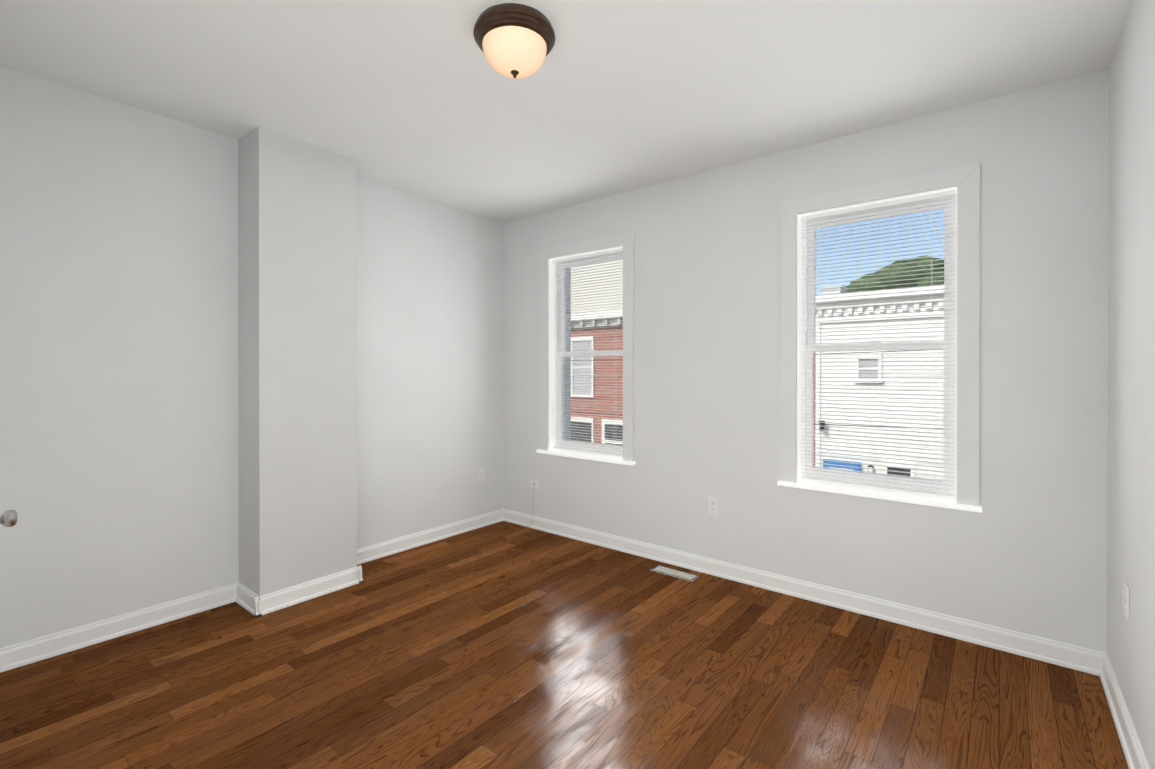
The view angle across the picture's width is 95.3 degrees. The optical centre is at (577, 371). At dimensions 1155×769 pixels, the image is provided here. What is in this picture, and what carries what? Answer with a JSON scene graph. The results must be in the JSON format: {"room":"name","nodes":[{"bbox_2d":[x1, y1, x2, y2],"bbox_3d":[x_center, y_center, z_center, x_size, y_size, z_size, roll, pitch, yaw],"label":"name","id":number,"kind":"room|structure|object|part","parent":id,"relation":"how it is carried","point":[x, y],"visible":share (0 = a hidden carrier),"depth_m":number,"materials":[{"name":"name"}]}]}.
{"room":"empty bedroom","nodes":[
{"label":"empty bedroom","id":0,"kind":"room"},
{"bbox_2d":[0,65,502,647],"bbox_3d":[-1.945,-0.087,3.256,0.300,2.780,4.350,0,0,39],"label":"wall","id":1,"kind":"structure","parent":0,"point":[118,381],"depth_m":2.73,"materials":[{"name":"paint"}]},
{"bbox_2d":[0,582,243,672],"bbox_3d":[-2.250,1.257,2.622,0.026,0.097,1.005,0,0,39],"label":"baseboard","id":2,"kind":"structure","parent":1,"relation":"attached to","point":[48,646],"depth_m":2.59,"materials":[{"name":"paint"}]},
{"bbox_2d":[357,509,503,560],"bbox_3d":[-1.125,1.253,4.016,0.026,0.097,1.482,0,0,39],"label":"baseboard","id":3,"kind":"structure","parent":1,"relation":"attached to","point":[372,552],"depth_m":3.99,"materials":[{"name":"paint"}]},
{"bbox_2d":[478,467,484,481],"bbox_3d":[-0.806,0.862,4.423,0.010,0.115,0.070,0,0,39],"label":"outlet","id":4,"kind":"object","parent":1,"relation":"attached to","point":[481,473],"visible":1,"depth_m":4.42,"materials":[{"name":"plastic"}]},
{"bbox_2d":[238,127,356,595],"bbox_3d":[-1.655,-0.086,3.136,0.301,2.780,0.548,0,0,39],"label":"wall","id":5,"kind":"structure","parent":0,"point":[297,336],"depth_m":2.99,"materials":[{"name":"paint"}]},
{"bbox_2d":[248,561,367,616],"bbox_3d":[-1.528,1.256,3.037,0.026,0.097,0.600,0,0,39],"label":"baseboard","id":6,"kind":"structure","parent":5,"relation":"attached to","point":[258,605],"depth_m":2.99,"materials":[{"name":"paint"}]},
{"bbox_2d":[0,521,1128,768],"bbox_3d":[-0.365,1.407,1.985,4.362,0.200,4.350,0,0,39],"label":"floor","id":7,"kind":"structure","parent":0,"point":[502,645],"depth_m":2.19,"materials":[{"name":"brown wood"}]},
{"bbox_2d":[650,565,699,581],"bbox_3d":[0.627,1.300,3.398,0.300,0.006,0.110,0,0,39],"label":"floor vent","id":8,"kind":"object","parent":7,"relation":"in","point":[679,574],"visible":1,"depth_m":3.39,"materials":[{"name":"metal"}]},
{"bbox_2d":[0,0,1132,222],"bbox_3d":[-0.365,-1.520,1.976,4.362,0.455,4.350,0,0,39],"label":"ceiling","id":9,"kind":"structure","parent":0,"point":[420,98],"depth_m":2.30,"materials":[{"name":"paint"}]},
{"bbox_2d":[473,3,554,78],"bbox_3d":[-0.237,-1.204,1.990,0.308,0.190,0.308,0,0,39],"label":"ceiling light","id":10,"kind":"object","parent":9,"relation":"attached to","point":[515,40],"visible":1,"depth_m":1.90,"materials":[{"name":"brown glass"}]},
{"bbox_2d":[503,69,1108,652],"bbox_3d":[0.907,-0.087,3.556,3.762,2.780,0.300,0,0,39],"label":"wall","id":11,"kind":"structure","parent":0,"point":[1025,551],"depth_m":2.85,"materials":[{"name":"paint"}]},
{"bbox_2d":[524,479,539,526],"bbox_3d":[-0.379,1.099,4.377,0.137,0.395,0.043,0,0,39],"label":"outlet","id":12,"kind":"object","parent":11,"relation":"attached to","point":[536,483],"depth_m":4.37,"materials":[{"name":"plastic"}]},
{"bbox_3d":[-0.402,1.117,4.390,0.084,0.360,0.034,0,0,39],"label":"cable outlet with cord","id":13,"kind":"part","parent":12,"relation":"part of","materials":[{"name":"white plastic"}]},
{"bbox_2d":[539,231,633,461],"bbox_3d":[0.097,-0.169,4.108,0.910,1.670,0.178,0,0,39],"label":"window","id":14,"kind":"structure","parent":11,"relation":"in","point":[625,240],"depth_m":4.23,"materials":[{"name":"paint"}]},
{"bbox_2d":[552,248,622,456],"bbox_3d":[0.075,-0.141,4.081,0.718,1.542,0.040,0,0,39],"label":"window blind","id":15,"kind":"object","parent":14,"relation":"attached to","point":[601,253],"visible":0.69,"depth_m":4.09,"materials":[{"name":"plastic"}]},
{"bbox_3d":[0.125,-0.134,4.142,0.770,1.600,0.090,0,0,39],"label":"window frame","id":16,"kind":"part","parent":14,"relation":"part of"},
{"bbox_2d":[537,449,635,465],"bbox_3d":[0.061,0.653,4.066,0.938,0.025,0.112,0,0,39],"label":"window sill","id":17,"kind":"structure","parent":11,"relation":"attached to","point":[602,458],"depth_m":4.02,"materials":[{"name":"paint"}]},
{"bbox_2d":[708,496,717,514],"bbox_3d":[0.873,0.861,3.387,0.070,0.115,0.010,0,0,39],"label":"outlet","id":18,"kind":"object","parent":11,"relation":"attached to","point":[712,505],"visible":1,"depth_m":3.38,"materials":[{"name":"plastic"}]},
{"bbox_2d":[504,509,1091,673],"bbox_3d":[0.805,1.254,3.433,3.762,0.097,0.026,0,0,39],"label":"baseboard","id":19,"kind":"structure","parent":11,"relation":"attached to","point":[1082,659],"depth_m":2.89,"materials":[{"name":"paint"}]},
{"bbox_2d":[777,480,982,512],"bbox_3d":[1.582,0.657,2.839,0.960,0.025,0.112,0,0,39],"label":"window sill","id":20,"kind":"structure","parent":11,"relation":"attached to","point":[899,497],"depth_m":2.77,"materials":[{"name":"paint"}]},
{"bbox_2d":[781,163,979,505],"bbox_3d":[1.618,-0.166,2.881,0.932,1.670,0.178,0,0,39],"label":"window","id":21,"kind":"structure","parent":11,"relation":"in","point":[965,180],"depth_m":2.78,"materials":[{"name":"paint"}]},
{"bbox_2d":[800,189,955,498],"bbox_3d":[1.596,-0.138,2.854,0.740,1.542,0.040,0,0,39],"label":"window blind","id":22,"kind":"object","parent":21,"relation":"attached to","point":[915,199],"visible":0.9,"depth_m":2.84,"materials":[{"name":"plastic"}]},
{"bbox_3d":[1.645,-0.131,2.916,0.792,1.600,0.090,0,0,39],"label":"window frame","id":23,"kind":"part","parent":21,"relation":"part of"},
{"bbox_2d":[1107,0,1154,768],"bbox_3d":[1.216,-0.079,0.705,0.300,2.780,4.350,0,0,39],"label":"wall","id":24,"kind":"structure","parent":0,"point":[1131,405],"depth_m":1.82,"materials":[{"name":"paint"}]},
{"bbox_2d":[1092,650,1149,768],"bbox_3d":[1.080,1.262,0.800,0.026,0.097,3.720,0,0,39],"label":"baseboard","id":25,"kind":"structure","parent":24,"relation":"attached to","point":[1134,754],"depth_m":1.93,"materials":[{"name":"paint"}]},
{"bbox_2d":[1123,582,1128,619],"bbox_3d":[1.976,0.825,1.896,0.010,0.115,0.070,0,0,39],"label":"outlet","id":26,"kind":"object","parent":24,"relation":"attached to","point":[1126,600],"visible":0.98,"depth_m":1.88,"materials":[{"name":"plastic"}]},
{"label":"outside","id":27,"kind":"structure","parent":0,"visible":0},
{"bbox_3d":[20.249,5.621,30.544,90.000,0.200,65.930,0,0,39],"label":"ground","id":28,"kind":"structure","parent":27,"visible":0},
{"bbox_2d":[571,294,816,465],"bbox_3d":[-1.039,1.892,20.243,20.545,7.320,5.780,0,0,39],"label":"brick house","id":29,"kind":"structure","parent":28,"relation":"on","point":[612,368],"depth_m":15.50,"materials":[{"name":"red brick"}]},
{"bbox_2d":[815,285,943,480],"bbox_3d":[10.404,1.840,11.023,8.825,7.480,5.760,0,0,39],"label":"building","id":30,"kind":"structure","parent":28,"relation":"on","point":[887,399],"depth_m":10.92,"materials":[{"name":"white wood"}]},
{"bbox_2d":[844,255,943,292],"bbox_3d":[10.286,0.908,17.396,3.622,9.305,3.548,0,0,39],"label":"tree","id":31,"kind":"object","parent":28,"relation":"on","point":[902,278],"depth_m":16.50,"materials":[{"name":"green plant"}]},
{"bbox_3d":[-2.324,-0.082,1.592,1.200,2.780,0.685,0,0,39],"label":"wall","id":32,"kind":"structure","parent":0,"visible":0},
{"bbox_2d":[0,510,16,526],"bbox_3d":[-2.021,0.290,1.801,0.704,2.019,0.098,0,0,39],"label":"door knob","id":33,"kind":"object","parent":32,"relation":"in","point":[8,518],"depth_m":1.63,"materials":[{"name":"metal"}]},
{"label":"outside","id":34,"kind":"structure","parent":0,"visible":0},
{"bbox_2d":[571,349,942,360],"bbox_3d":[1.698,-0.501,13.902,32.000,0.372,0.016,0,0,39],"label":"wire","id":35,"kind":"object","parent":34,"point":[814,354],"depth_m":10.69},
{"bbox_2d":[574,412,942,428],"bbox_3d":[1.510,0.939,13.673,32.000,0.450,0.016,0,0,39],"label":"wire","id":36,"kind":"object","parent":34,"point":[814,424],"depth_m":10.51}
]}

